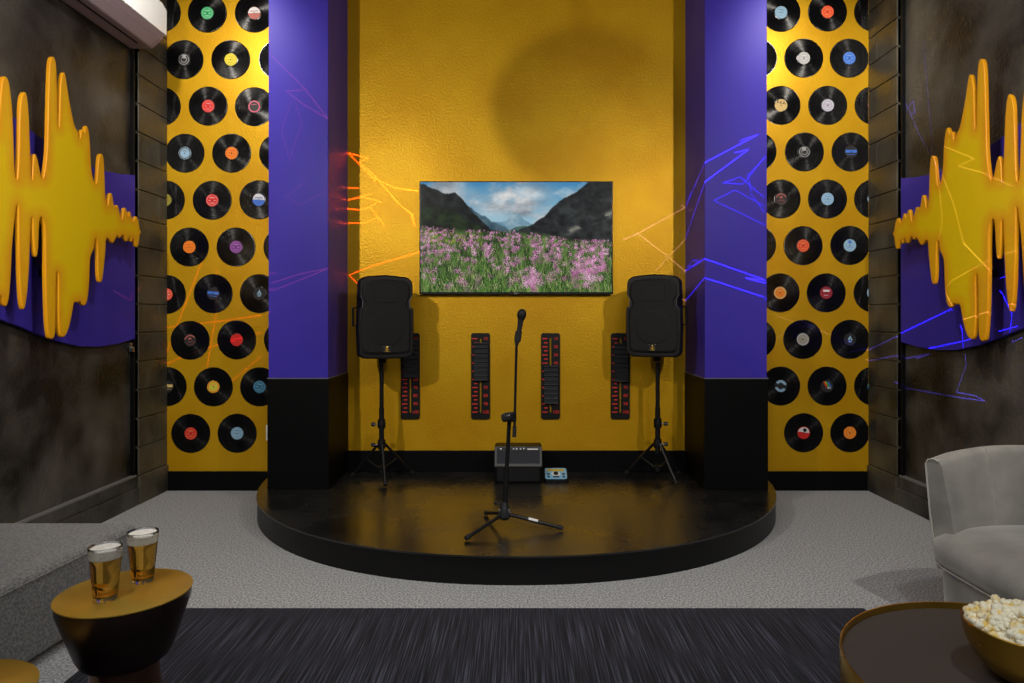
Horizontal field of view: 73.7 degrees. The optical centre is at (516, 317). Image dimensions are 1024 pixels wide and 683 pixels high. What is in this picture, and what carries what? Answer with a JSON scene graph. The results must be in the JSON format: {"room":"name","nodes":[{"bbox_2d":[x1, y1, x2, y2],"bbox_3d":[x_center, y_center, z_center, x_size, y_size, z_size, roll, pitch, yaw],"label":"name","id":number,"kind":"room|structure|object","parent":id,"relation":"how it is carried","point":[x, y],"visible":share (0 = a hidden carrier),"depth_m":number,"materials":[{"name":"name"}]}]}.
{"room":"entertainment venue","nodes":[
{"label":"entertainment venue","id":0,"kind":"room"},
{"bbox_2d":[0,0,129,522],"bbox_3d":[-2.880,-0.630,1.565,0.240,3.950,7.530,0,0,0],"label":"wall","id":1,"kind":"structure","parent":0,"point":[65,408],"depth_m":4.16,"materials":[{"name":"paint"}]},
{"bbox_2d":[0,117,134,346],"bbox_3d":[-2.739,-0.483,3.683,0.042,1.343,2.365,0,0,0],"label":"panel","id":2,"kind":"object","parent":1,"relation":"attached to","point":[107,317],"visible":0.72,"depth_m":4.44,"materials":[{"name":"purple paint"}]},
{"bbox_2d":[0,57,140,338],"bbox_3d":[-2.659,-0.655,3.624,0.134,1.618,2.182,0,0,0],"label":"wall sculpture","id":3,"kind":"object","parent":2,"relation":"attached to","point":[76,218],"visible":1,"depth_m":3.83,"materials":[{"name":"gold metal"}]},
{"bbox_2d":[15,475,137,522],"bbox_3d":[-2.745,1.175,1.363,0.030,0.090,7.125,0,0,0],"label":"trim","id":4,"kind":"structure","parent":1,"relation":"attached to","point":[68,511],"depth_m":4.34,"materials":[{"name":"paint"}]},
{"bbox_2d":[58,487,138,522],"bbox_3d":[-2.739,1.282,1.363,0.042,0.125,7.125,0,0,0],"label":"baseboard","id":5,"kind":"structure","parent":1,"relation":"attached to","point":[100,513],"depth_m":4.55,"materials":[{"name":"paint"}]},
{"bbox_2d":[62,0,166,48],"bbox_3d":[-2.625,-2.082,4.361,0.270,0.337,1.001,0,0,0],"label":"air conditioner","id":6,"kind":"object","parent":1,"relation":"attached to","point":[138,24],"visible":1,"depth_m":4.54,"materials":[{"name":"grey plastic"}]},
{"bbox_2d":[130,48,134,475],"bbox_3d":[-2.747,-0.738,4.883,0.026,3.735,0.014,0,0,0],"label":"trim","id":7,"kind":"structure","parent":1,"relation":"attached to","point":[132,51],"depth_m":4.88,"materials":[{"name":"black paint"}]},
{"bbox_2d":[135,0,168,503],"bbox_3d":[-2.737,-0.630,5.128,0.046,3.950,0.405,0,0,0],"label":"trim","id":8,"kind":"structure","parent":1,"relation":"attached to","point":[151,468],"depth_m":5.10,"materials":[{"name":"grey wood"}]},
{"bbox_2d":[28,491,943,682],"bbox_3d":[0.025,1.395,1.700,6.050,0.100,7.800,0,0,0],"label":"floor","id":9,"kind":"structure","parent":0,"point":[823,549],"depth_m":3.57,"materials":[{"name":"grey carpet"}]},
{"bbox_2d":[0,523,134,661],"bbox_3d":[-2.241,1.157,2.029,0.879,0.375,2.457,0,0,0],"label":"sofa","id":10,"kind":"object","parent":9,"relation":"on","point":[39,561],"visible":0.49,"depth_m":2.73,"materials":[{"name":"grey fabric"}]},
{"bbox_2d":[64,608,866,682],"bbox_3d":[-0.030,1.340,1.123,3.260,0.010,4.045,0,0,0],"label":"rug","id":11,"kind":"object","parent":9,"relation":"on","point":[210,645],"visible":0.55,"depth_m":2.79,"materials":[{"name":"black carpet"}]},
{"bbox_2d":[0,659,39,682],"bbox_3d":[-1.392,1.130,1.668,0.372,0.410,0.372,0,0,0],"label":"side table","id":12,"kind":"object","parent":11,"relation":"on","point":[11,670],"visible":1,"depth_m":1.78,"materials":[{"name":"gold metal"}]},
{"bbox_2d":[51,568,192,682],"bbox_3d":[-1.127,1.060,1.966,0.354,0.550,0.354,0,0,0],"label":"side table","id":13,"kind":"object","parent":11,"relation":"on","point":[124,639],"visible":0.92,"depth_m":1.86,"materials":[{"name":"gold metal"}]},
{"bbox_2d":[87,540,122,602],"bbox_3d":[-1.147,0.710,1.905,0.087,0.150,0.087,0,0,0],"label":"beer glass","id":14,"kind":"object","parent":13,"relation":"on","point":[105,557],"visible":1,"depth_m":1.88,"materials":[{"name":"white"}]},
{"bbox_2d":[126,526,158,584],"bbox_3d":[-1.114,0.710,2.035,0.087,0.150,0.087,0,0,0],"label":"beer glass","id":15,"kind":"object","parent":13,"relation":"on","point":[142,542],"visible":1,"depth_m":2.01,"materials":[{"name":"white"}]},
{"bbox_2d":[840,601,1009,682],"bbox_3d":[1.312,1.115,1.697,0.920,0.440,0.920,0,0,0],"label":"coffee table","id":16,"kind":"object","parent":11,"relation":"on","point":[926,641],"visible":0.83,"depth_m":1.90,"materials":[{"name":"brown wood"}]},
{"bbox_2d":[960,601,1023,682],"bbox_3d":[1.300,0.844,1.722,0.303,0.140,0.303,0,0,0],"label":"bowl","id":17,"kind":"object","parent":16,"relation":"on","point":[1005,658],"visible":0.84,"depth_m":1.67,"materials":[{"name":"gold metal"}]},
{"bbox_2d":[962,594,1023,645],"bbox_3d":[1.297,0.796,1.718,0.285,0.147,0.290,0,0,21],"label":"popcorn","id":18,"kind":"object","parent":17,"relation":"in","point":[1002,618],"visible":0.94,"depth_m":1.72,"materials":[{"name":"white food"}]},
{"bbox_2d":[257,472,775,584],"bbox_3d":[0.000,1.271,4.380,3.744,0.148,1.899,0,0,0],"label":"stage","id":19,"kind":"object","parent":9,"relation":"on","point":[618,526],"visible":0.92,"depth_m":3.96,"materials":[{"name":"black wood"}]},
{"bbox_2d":[351,363,413,485],"bbox_3d":[-1.012,0.760,5.011,0.467,0.866,0.402,0,0,0],"label":"speaker stand","id":20,"kind":"object","parent":19,"relation":"on","point":[381,444],"visible":0.99,"depth_m":4.99,"materials":[{"name":"black metal"}]},
{"bbox_2d":[352,275,413,362],"bbox_3d":[-0.972,0.010,4.963,0.440,0.630,0.352,0,0,-21],"label":"loudspeaker","id":21,"kind":"object","parent":20,"relation":"on","point":[384,326],"visible":1,"depth_m":4.81,"materials":[{"name":"black plastic"}]},
{"bbox_2d":[361,279,410,354],"bbox_3d":[-0.917,-0.007,4.822,0.356,0.536,0.018,0,0,-21],"label":"grille","id":22,"kind":"object","parent":21,"relation":"attached to","point":[385,305],"depth_m":4.81,"materials":[{"name":"black"}]},
{"bbox_2d":[464,331,563,540],"bbox_3d":[-0.008,0.632,3.900,0.546,1.125,0.497,0,0,0],"label":"microphone stand","id":23,"kind":"object","parent":19,"relation":"on","point":[504,513],"visible":0.98,"depth_m":3.83,"materials":[{"name":"black metal"}]},
{"bbox_2d":[515,309,526,345],"bbox_3d":[0.023,0.051,3.771,0.065,0.205,0.054,0,0,0],"label":"microphone","id":24,"kind":"object","parent":23,"relation":"on","point":[521,314],"visible":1,"depth_m":3.76,"materials":[{"name":"black plastic"}]},
{"bbox_2d":[494,443,541,482],"bbox_3d":[0.013,1.069,5.043,0.347,0.257,0.235,0,0,0],"label":"amplifier","id":25,"kind":"object","parent":19,"relation":"on","point":[525,459],"visible":1,"depth_m":4.94,"materials":[{"name":"black paint"}]},
{"bbox_2d":[544,468,567,481],"bbox_3d":[0.290,1.158,5.035,0.176,0.076,0.140,0,0,0],"label":"effects pedal","id":26,"kind":"object","parent":19,"relation":"on","point":[550,474],"visible":1,"depth_m":5.00,"materials":[{"name":"blue plastic"}]},
{"bbox_2d":[625,362,680,484],"bbox_3d":[1.037,0.760,5.035,0.428,0.866,0.365,0,0,0],"label":"speaker stand","id":27,"kind":"object","parent":19,"relation":"on","point":[657,443],"visible":1,"depth_m":5.01,"materials":[{"name":"black metal"}]},
{"bbox_2d":[626,274,686,360],"bbox_3d":[1.024,0.001,4.993,0.440,0.630,0.352,0,0,21],"label":"loudspeaker","id":28,"kind":"object","parent":27,"relation":"on","point":[654,313],"visible":1,"depth_m":4.84,"materials":[{"name":"black plastic"}]},
{"bbox_2d":[925,445,1023,602],"bbox_3d":[2.195,0.953,2.699,0.872,0.784,0.713,0,0,0],"label":"armchair","id":29,"kind":"object","parent":9,"relation":"on","point":[975,495],"visible":0.88,"depth_m":2.90,"materials":[{"name":"grey fabric"}]},
{"bbox_2d":[932,525,1023,600],"bbox_3d":[2.195,0.969,2.695,0.846,0.172,0.704,0,0,0],"label":"seat cushion","id":30,"kind":"object","parent":29,"relation":"on","point":[988,559],"depth_m":2.70,"materials":[{"name":"grey fabric"}]},
{"bbox_2d":[166,0,868,470],"bbox_3d":[0.025,-0.630,5.465,6.050,3.950,0.270,0,0,0],"label":"wall","id":31,"kind":"structure","parent":0,"point":[439,90],"depth_m":5.33,"materials":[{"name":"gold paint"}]},
{"bbox_2d":[167,88,180,124],"bbox_3d":[-2.674,-1.651,5.328,0.110,0.293,0.004,0,0,0],"label":"vinyl record","id":32,"kind":"object","parent":31,"relation":"attached to","point":[173,101],"visible":1,"depth_m":5.33,"materials":[{"name":"black plastic"}]},
{"bbox_2d":[167,0,180,30],"bbox_3d":[-2.674,-2.384,5.328,0.110,0.293,0.004,0,0,0],"label":"vinyl record","id":33,"kind":"object","parent":31,"relation":"attached to","point":[173,7],"visible":0.96,"depth_m":5.33,"materials":[{"name":"black plastic"}]},
{"bbox_2d":[167,181,184,218],"bbox_3d":[-2.659,-0.921,5.328,0.142,0.304,0.004,0,0,0],"label":"vinyl record","id":34,"kind":"object","parent":31,"relation":"attached to","point":[175,195],"visible":1,"depth_m":5.33,"materials":[{"name":"black plastic"}]},
{"bbox_2d":[167,275,185,313],"bbox_3d":[-2.655,-0.184,5.328,0.149,0.305,0.004,0,0,0],"label":"vinyl record","id":35,"kind":"object","parent":31,"relation":"attached to","point":[176,292],"visible":1,"depth_m":5.33,"materials":[{"name":"black plastic"}]},
{"bbox_2d":[167,367,186,405],"bbox_3d":[-2.652,0.535,5.328,0.156,0.305,0.004,0,0,0],"label":"vinyl record","id":36,"kind":"object","parent":31,"relation":"attached to","point":[176,382],"visible":1,"depth_m":5.33,"materials":[{"name":"black plastic"}]},
{"bbox_2d":[167,40,203,78],"bbox_3d":[-2.586,-2.017,5.328,0.287,0.305,0.004,0,0,0],"label":"vinyl record","id":37,"kind":"object","parent":31,"relation":"attached to","point":[185,59],"visible":1,"depth_m":5.33,"materials":[{"name":"black plastic"}]},
{"bbox_2d":[167,134,204,172],"bbox_3d":[-2.582,-1.287,5.328,0.295,0.305,0.004,0,0,0],"label":"vinyl record","id":38,"kind":"object","parent":31,"relation":"attached to","point":[185,152],"visible":1,"depth_m":5.33,"materials":[{"name":"black plastic"}]},
{"bbox_2d":[170,227,208,266],"bbox_3d":[-2.553,-0.554,5.328,0.305,0.305,0.004,0,0,0],"label":"vinyl record","id":39,"kind":"object","parent":31,"relation":"attached to","point":[189,246],"visible":1,"depth_m":5.33,"materials":[{"name":"black plastic"}]},
{"bbox_2d":[171,414,209,452],"bbox_3d":[-2.542,0.901,5.328,0.305,0.305,0.004,0,0,0],"label":"vinyl record","id":40,"kind":"object","parent":31,"relation":"attached to","point":[190,433],"visible":1,"depth_m":5.33,"materials":[{"name":"black plastic"}]},
{"bbox_2d":[171,321,209,359],"bbox_3d":[-2.547,0.174,5.328,0.305,0.305,0.004,0,0,0],"label":"vinyl record","id":41,"kind":"object","parent":31,"relation":"attached to","point":[190,340],"visible":1,"depth_m":5.33,"materials":[{"name":"black plastic"}]},
{"bbox_2d":[188,0,226,32],"bbox_3d":[-2.413,-2.380,5.328,0.305,0.305,0.004,0,0,0],"label":"vinyl record","id":42,"kind":"object","parent":31,"relation":"attached to","point":[207,16],"visible":1,"depth_m":5.33,"materials":[{"name":"black plastic"}]},
{"bbox_2d":[189,87,227,125],"bbox_3d":[-2.406,-1.654,5.328,0.305,0.305,0.004,0,0,0],"label":"vinyl record","id":43,"kind":"object","parent":31,"relation":"attached to","point":[208,106],"visible":1,"depth_m":5.33,"materials":[{"name":"black plastic"}]},
{"bbox_2d":[193,181,231,219],"bbox_3d":[-2.375,-0.919,5.328,0.305,0.305,0.004,0,0,0],"label":"vinyl record","id":44,"kind":"object","parent":31,"relation":"attached to","point":[212,200],"visible":1,"depth_m":5.33,"materials":[{"name":"black plastic"}]},
{"bbox_2d":[194,274,232,312],"bbox_3d":[-2.367,-0.191,5.328,0.305,0.305,0.004,0,0,0],"label":"vinyl record","id":45,"kind":"object","parent":31,"relation":"attached to","point":[213,293],"visible":1,"depth_m":5.33,"materials":[{"name":"black plastic"}]},
{"bbox_2d":[194,367,232,405],"bbox_3d":[-2.366,0.537,5.328,0.305,0.305,0.004,0,0,0],"label":"vinyl record","id":46,"kind":"object","parent":31,"relation":"attached to","point":[213,386],"visible":1,"depth_m":5.33,"materials":[{"name":"black plastic"}]},
{"bbox_2d":[211,40,249,78],"bbox_3d":[-2.230,-2.017,5.328,0.305,0.305,0.004,0,0,0],"label":"vinyl record","id":47,"kind":"object","parent":31,"relation":"attached to","point":[230,59],"visible":1,"depth_m":5.33,"materials":[{"name":"black plastic"}]},
{"bbox_2d":[212,134,250,172],"bbox_3d":[-2.224,-1.287,5.328,0.305,0.305,0.004,0,0,0],"label":"vinyl record","id":48,"kind":"object","parent":31,"relation":"attached to","point":[231,153],"visible":1,"depth_m":5.33,"materials":[{"name":"black plastic"}]},
{"bbox_2d":[216,227,255,266],"bbox_3d":[-2.189,-0.554,5.328,0.305,0.305,0.004,0,0,0],"label":"vinyl record","id":49,"kind":"object","parent":31,"relation":"attached to","point":[235,246],"visible":1,"depth_m":5.33,"materials":[{"name":"black plastic"}]},
{"bbox_2d":[217,320,255,358],"bbox_3d":[-2.184,0.170,5.328,0.305,0.305,0.004,0,0,0],"label":"vinyl record","id":50,"kind":"object","parent":31,"relation":"attached to","point":[236,339],"visible":1,"depth_m":5.33,"materials":[{"name":"black plastic"}]},
{"bbox_2d":[218,414,256,452],"bbox_3d":[-2.180,0.899,5.328,0.305,0.305,0.004,0,0,0],"label":"vinyl record","id":51,"kind":"object","parent":31,"relation":"attached to","point":[237,433],"visible":1,"depth_m":5.33,"materials":[{"name":"black plastic"}]},
{"bbox_2d":[235,87,268,125],"bbox_3d":[-2.046,-1.650,5.328,0.305,0.305,0.004,0,0,0],"label":"vinyl record","id":52,"kind":"object","parent":31,"relation":"attached to","point":[252,104],"visible":0.93,"depth_m":5.33,"materials":[{"name":"black plastic"}]},
{"bbox_2d":[235,0,268,32],"bbox_3d":[-2.046,-2.380,5.328,0.305,0.305,0.004,0,0,0],"label":"vinyl record","id":53,"kind":"object","parent":31,"relation":"attached to","point":[252,16],"visible":0.98,"depth_m":5.33,"materials":[{"name":"black plastic"}]},
{"bbox_2d":[239,180,268,218],"bbox_3d":[-2.011,-0.923,5.328,0.305,0.305,0.004,0,0,0],"label":"vinyl record","id":54,"kind":"object","parent":31,"relation":"attached to","point":[254,197],"visible":0.84,"depth_m":5.33,"materials":[{"name":"black plastic"}]},
{"bbox_2d":[240,274,268,312],"bbox_3d":[-2.007,-0.191,5.328,0.305,0.305,0.004,0,0,0],"label":"vinyl record","id":55,"kind":"object","parent":31,"relation":"attached to","point":[254,291],"visible":0.76,"depth_m":5.33,"materials":[{"name":"black plastic"}]},
{"bbox_2d":[240,367,268,405],"bbox_3d":[-2.005,0.537,5.328,0.305,0.305,0.004,0,0,0],"label":"vinyl record","id":56,"kind":"object","parent":31,"relation":"attached to","point":[253,385],"visible":0.74,"depth_m":5.33,"materials":[{"name":"black plastic"}]},
{"bbox_2d":[259,43,268,75],"bbox_3d":[-1.858,-2.017,5.328,0.305,0.305,0.004,0,0,0],"label":"vinyl record","id":57,"kind":"object","parent":31,"relation":"attached to","point":[264,54],"visible":0.27,"depth_m":5.33,"materials":[{"name":"black plastic"}]},
{"bbox_2d":[259,136,268,169],"bbox_3d":[-1.857,-1.287,5.328,0.305,0.305,0.004,0,0,0],"label":"vinyl record","id":58,"kind":"object","parent":31,"relation":"attached to","point":[264,148],"visible":0.15,"depth_m":5.33,"materials":[{"name":"black plastic"}]},
{"bbox_2d":[263,234,268,259],"bbox_3d":[-1.823,-0.554,5.328,0.305,0.305,0.004,0,0,0],"label":"vinyl record","id":59,"kind":"object","parent":31,"relation":"attached to","point":[266,241],"visible":0.06,"depth_m":5.33,"materials":[{"name":"black plastic"}]},
{"bbox_2d":[267,373,347,488],"bbox_3d":[-1.526,0.810,5.049,0.429,0.771,0.562,0,0,0],"label":"trim","id":60,"kind":"structure","parent":31,"relation":"attached to","point":[307,419],"depth_m":4.77,"materials":[{"name":"black paint"}]},
{"bbox_2d":[269,0,347,377],"bbox_3d":[-1.526,-1.093,5.053,0.417,3.025,0.554,0,0,0],"label":"column","id":61,"kind":"structure","parent":31,"relation":"attached to","point":[308,39],"depth_m":4.78,"materials":[{"name":"purple paint"}]},
{"bbox_2d":[401,333,419,418],"bbox_3d":[-0.827,0.453,5.302,0.147,0.670,0.056,0,0,0],"label":"panel","id":62,"kind":"object","parent":31,"relation":"attached to","point":[410,366],"visible":0.94,"depth_m":5.31,"materials":[{"name":"black plastic"}]},
{"bbox_2d":[471,333,489,418],"bbox_3d":[-0.280,0.453,5.302,0.147,0.670,0.056,0,0,0],"label":"panel","id":63,"kind":"object","parent":31,"relation":"attached to","point":[480,351],"visible":1,"depth_m":5.31,"materials":[{"name":"black plastic"}]},
{"bbox_2d":[419,181,612,293],"bbox_3d":[-0.003,-0.621,5.296,1.493,0.871,0.067,0,0,0],"label":"television","id":64,"kind":"object","parent":31,"relation":"attached to","point":[476,237],"visible":1,"depth_m":5.26,"materials":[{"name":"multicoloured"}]},
{"bbox_2d":[348,450,684,471],"bbox_3d":[0.000,1.115,5.322,2.636,0.163,0.016,0,0,0],"label":"trim","id":65,"kind":"structure","parent":31,"relation":"attached to","point":[416,460],"depth_m":5.31,"materials":[{"name":"black paint"}]},
{"bbox_2d":[168,471,867,490],"bbox_3d":[0.010,1.270,5.322,5.480,0.150,0.016,0,0,0],"label":"baseboard","id":66,"kind":"structure","parent":31,"relation":"attached to","point":[177,480],"depth_m":5.31,"materials":[{"name":"black paint"}]},
{"bbox_2d":[541,333,559,418],"bbox_3d":[0.265,0.453,5.302,0.147,0.670,0.056,0,0,0],"label":"panel","id":67,"kind":"object","parent":31,"relation":"attached to","point":[550,374],"visible":1,"depth_m":5.31,"materials":[{"name":"black plastic"}]},
{"bbox_2d":[611,333,629,418],"bbox_3d":[0.809,0.453,5.302,0.147,0.670,0.056,0,0,0],"label":"panel","id":68,"kind":"object","parent":31,"relation":"attached to","point":[620,359],"visible":0.94,"depth_m":5.31,"materials":[{"name":"black plastic"}]},
{"bbox_2d":[685,0,766,377],"bbox_3d":[1.535,-1.093,5.053,0.434,3.025,0.554,0,0,0],"label":"column","id":69,"kind":"structure","parent":31,"relation":"attached to","point":[726,40],"depth_m":4.78,"materials":[{"name":"purple paint"}]},
{"bbox_2d":[685,373,767,488],"bbox_3d":[1.535,0.810,5.049,0.446,0.771,0.562,0,0,0],"label":"trim","id":70,"kind":"structure","parent":31,"relation":"attached to","point":[726,420],"depth_m":4.77,"materials":[{"name":"black paint"}]},
{"bbox_2d":[767,229,775,260],"bbox_3d":[1.874,-0.570,5.328,0.305,0.305,0.004,0,0,0],"label":"vinyl record","id":71,"kind":"object","parent":31,"relation":"attached to","point":[771,242],"visible":0.23,"depth_m":5.33,"materials":[{"name":"black plastic"}]},
{"bbox_2d":[767,322,775,354],"bbox_3d":[1.872,0.160,5.328,0.305,0.305,0.004,0,0,0],"label":"vinyl record","id":72,"kind":"object","parent":31,"relation":"attached to","point":[771,337],"visible":0.16,"depth_m":5.33,"materials":[{"name":"black plastic"}]},
{"bbox_2d":[767,41,776,74],"bbox_3d":[1.882,-2.028,5.328,0.305,0.305,0.004,0,0,0],"label":"vinyl record","id":73,"kind":"object","parent":31,"relation":"attached to","point":[771,52],"visible":0.22,"depth_m":5.33,"materials":[{"name":"black plastic"}]},
{"bbox_2d":[767,135,776,167],"bbox_3d":[1.878,-1.300,5.328,0.305,0.305,0.004,0,0,0],"label":"vinyl record","id":74,"kind":"object","parent":31,"relation":"attached to","point":[771,147],"visible":0.15,"depth_m":5.33,"materials":[{"name":"black plastic"}]},
{"bbox_2d":[767,273,799,311],"bbox_3d":[2.057,-0.197,5.328,0.305,0.305,0.004,0,0,0],"label":"vinyl record","id":75,"kind":"object","parent":31,"relation":"attached to","point":[783,292],"visible":0.89,"depth_m":5.33,"materials":[{"name":"black plastic"}]},
{"bbox_2d":[767,366,799,405],"bbox_3d":[2.062,0.531,5.328,0.305,0.305,0.004,0,0,0],"label":"vinyl record","id":76,"kind":"object","parent":31,"relation":"attached to","point":[783,382],"visible":0.91,"depth_m":5.33,"materials":[{"name":"black plastic"}]},
{"bbox_2d":[767,179,800,217],"bbox_3d":[2.065,-0.929,5.328,0.305,0.305,0.004,0,0,0],"label":"vinyl record","id":77,"kind":"object","parent":31,"relation":"attached to","point":[783,197],"visible":0.96,"depth_m":5.33,"materials":[{"name":"black plastic"}]},
{"bbox_2d":[767,86,800,124],"bbox_3d":[2.064,-1.660,5.328,0.305,0.305,0.004,0,0,0],"label":"vinyl record","id":78,"kind":"object","parent":31,"relation":"attached to","point":[783,103],"visible":0.9,"depth_m":5.33,"materials":[{"name":"black plastic"}]},
{"bbox_2d":[767,0,800,31],"bbox_3d":[2.064,-2.385,5.328,0.305,0.305,0.004,0,0,0],"label":"vinyl record","id":79,"kind":"object","parent":31,"relation":"attached to","point":[782,15],"visible":0.91,"depth_m":5.33,"materials":[{"name":"black plastic"}]},
{"bbox_2d":[783,320,821,358],"bbox_3d":[2.235,0.166,5.328,0.305,0.305,0.004,0,0,0],"label":"vinyl record","id":80,"kind":"object","parent":31,"relation":"attached to","point":[802,339],"visible":1,"depth_m":5.33,"materials":[{"name":"black plastic"}]},
{"bbox_2d":[784,413,822,451],"bbox_3d":[2.241,0.895,5.328,0.305,0.305,0.004,0,0,0],"label":"vinyl record","id":81,"kind":"object","parent":31,"relation":"attached to","point":[803,432],"visible":1,"depth_m":5.33,"materials":[{"name":"black plastic"}]},
{"bbox_2d":[784,226,822,264],"bbox_3d":[2.237,-0.565,5.328,0.305,0.305,0.004,0,0,0],"label":"vinyl record","id":82,"kind":"object","parent":31,"relation":"attached to","point":[803,245],"visible":1,"depth_m":5.33,"materials":[{"name":"black plastic"}]},
{"bbox_2d":[784,39,822,77],"bbox_3d":[2.242,-2.028,5.328,0.305,0.305,0.004,0,0,0],"label":"vinyl record","id":83,"kind":"object","parent":31,"relation":"attached to","point":[803,58],"visible":1,"depth_m":5.33,"materials":[{"name":"black plastic"}]},
{"bbox_2d":[785,132,823,170],"bbox_3d":[2.247,-1.296,5.328,0.305,0.305,0.004,0,0,0],"label":"vinyl record","id":84,"kind":"object","parent":31,"relation":"attached to","point":[804,151],"visible":1,"depth_m":5.33,"materials":[{"name":"black plastic"}]},
{"bbox_2d":[807,273,845,311],"bbox_3d":[2.417,-0.197,5.328,0.305,0.305,0.004,0,0,0],"label":"vinyl record","id":85,"kind":"object","parent":31,"relation":"attached to","point":[826,292],"visible":1,"depth_m":5.33,"materials":[{"name":"black plastic"}]},
{"bbox_2d":[808,179,846,218],"bbox_3d":[2.427,-0.929,5.328,0.305,0.305,0.004,0,0,0],"label":"vinyl record","id":86,"kind":"object","parent":31,"relation":"attached to","point":[827,198],"visible":1,"depth_m":5.33,"materials":[{"name":"black plastic"}]},
{"bbox_2d":[808,86,846,124],"bbox_3d":[2.429,-1.660,5.328,0.305,0.305,0.004,0,0,0],"label":"vinyl record","id":87,"kind":"object","parent":31,"relation":"attached to","point":[827,105],"visible":1,"depth_m":5.33,"materials":[{"name":"black plastic"}]},
{"bbox_2d":[808,366,846,405],"bbox_3d":[2.424,0.531,5.328,0.305,0.305,0.004,0,0,0],"label":"vinyl record","id":88,"kind":"object","parent":31,"relation":"attached to","point":[827,385],"visible":1,"depth_m":5.33,"materials":[{"name":"black plastic"}]},
{"bbox_2d":[808,0,846,30],"bbox_3d":[2.427,-2.389,5.328,0.305,0.305,0.004,0,0,0],"label":"vinyl record","id":89,"kind":"object","parent":31,"relation":"attached to","point":[825,15],"visible":1,"depth_m":5.33,"materials":[{"name":"black plastic"}]},
{"bbox_2d":[830,39,867,77],"bbox_3d":[2.595,-2.028,5.328,0.301,0.305,0.004,0,0,0],"label":"vinyl record","id":90,"kind":"object","parent":31,"relation":"attached to","point":[848,57],"visible":1,"depth_m":5.33,"materials":[{"name":"black plastic"}]},
{"bbox_2d":[830,226,867,264],"bbox_3d":[2.597,-0.567,5.328,0.296,0.305,0.004,0,0,0],"label":"vinyl record","id":91,"kind":"object","parent":31,"relation":"attached to","point":[848,244],"visible":1,"depth_m":5.33,"materials":[{"name":"black plastic"}]},
{"bbox_2d":[830,413,867,451],"bbox_3d":[2.597,0.895,5.328,0.296,0.305,0.004,0,0,0],"label":"vinyl record","id":92,"kind":"object","parent":31,"relation":"attached to","point":[849,431],"visible":1,"depth_m":5.33,"materials":[{"name":"black plastic"}]},
{"bbox_2d":[830,320,867,358],"bbox_3d":[2.598,0.166,5.328,0.295,0.305,0.004,0,0,0],"label":"vinyl record","id":93,"kind":"object","parent":31,"relation":"attached to","point":[849,338],"visible":1,"depth_m":5.33,"materials":[{"name":"black plastic"}]},
{"bbox_2d":[832,132,867,170],"bbox_3d":[2.602,-1.296,5.328,0.286,0.305,0.004,0,0,0],"label":"vinyl record","id":94,"kind":"object","parent":31,"relation":"attached to","point":[849,150],"visible":1,"depth_m":5.33,"materials":[{"name":"black plastic"}]},
{"bbox_2d":[854,274,867,311],"bbox_3d":[2.688,-0.197,5.328,0.115,0.295,0.004,0,0,0],"label":"vinyl record","id":95,"kind":"object","parent":31,"relation":"attached to","point":[861,286],"visible":1,"depth_m":5.33,"materials":[{"name":"black plastic"}]},
{"bbox_2d":[854,180,867,217],"bbox_3d":[2.690,-0.929,5.328,0.111,0.293,0.004,0,0,0],"label":"vinyl record","id":96,"kind":"object","parent":31,"relation":"attached to","point":[861,194],"visible":1,"depth_m":5.33,"materials":[{"name":"black plastic"}]},
{"bbox_2d":[854,367,867,404],"bbox_3d":[2.690,0.531,5.328,0.111,0.293,0.004,0,0,0],"label":"vinyl record","id":97,"kind":"object","parent":31,"relation":"attached to","point":[861,381],"visible":1,"depth_m":5.33,"materials":[{"name":"black plastic"}]},
{"bbox_2d":[854,0,867,30],"bbox_3d":[2.690,-2.389,5.328,0.111,0.293,0.004,0,0,0],"label":"vinyl record","id":98,"kind":"object","parent":31,"relation":"attached to","point":[861,7],"visible":1,"depth_m":5.33,"materials":[{"name":"black plastic"}]},
{"bbox_2d":[855,87,867,123],"bbox_3d":[2.692,-1.660,5.328,0.107,0.291,0.004,0,0,0],"label":"vinyl record","id":99,"kind":"object","parent":31,"relation":"attached to","point":[861,101],"visible":1,"depth_m":5.33,"materials":[{"name":"black plastic"}]},
{"bbox_2d":[906,0,1023,483],"bbox_3d":[2.915,-0.630,1.565,0.270,3.950,7.530,0,0,0],"label":"wall","id":100,"kind":"structure","parent":0,"point":[972,397],"depth_m":4.30,"materials":[{"name":"paint"}]},
{"bbox_2d":[867,0,900,503],"bbox_3d":[2.757,-0.630,5.128,0.046,3.950,0.405,0,0,0],"label":"trim","id":101,"kind":"structure","parent":100,"relation":"attached to","point":[884,16],"depth_m":5.11,"materials":[{"name":"grey wood"}]},
{"bbox_2d":[901,0,905,475],"bbox_3d":[2.767,-0.738,4.883,0.026,3.735,0.014,0,0,0],"label":"trim","id":102,"kind":"structure","parent":100,"relation":"attached to","point":[903,2],"depth_m":4.88,"materials":[{"name":"black paint"}]},
{"bbox_2d":[896,487,929,520],"bbox_3d":[2.759,1.282,1.363,0.042,0.125,7.125,0,0,0],"label":"baseboard","id":103,"kind":"structure","parent":100,"relation":"attached to","point":[918,505],"depth_m":4.72,"materials":[{"name":"paint"}]},
{"bbox_2d":[898,475,927,499],"bbox_3d":[2.765,1.175,1.363,0.030,0.090,7.125,0,0,0],"label":"trim","id":104,"kind":"structure","parent":100,"relation":"attached to","point":[909,486],"depth_m":4.74,"materials":[{"name":"paint"}]},
{"bbox_2d":[901,123,1023,349],"bbox_3d":[2.759,-0.462,3.683,0.042,1.343,2.365,0,0,0],"label":"panel","id":105,"kind":"object","parent":100,"relation":"attached to","point":[927,321],"visible":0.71,"depth_m":4.46,"materials":[{"name":"purple paint"}]},
{"bbox_2d":[893,59,1023,340],"bbox_3d":[2.672,-0.643,3.624,0.148,1.618,2.182,0,0,0],"label":"wall sculpture","id":106,"kind":"object","parent":105,"relation":"attached to","point":[959,215],"visible":1,"depth_m":3.87,"materials":[{"name":"gold metal"}]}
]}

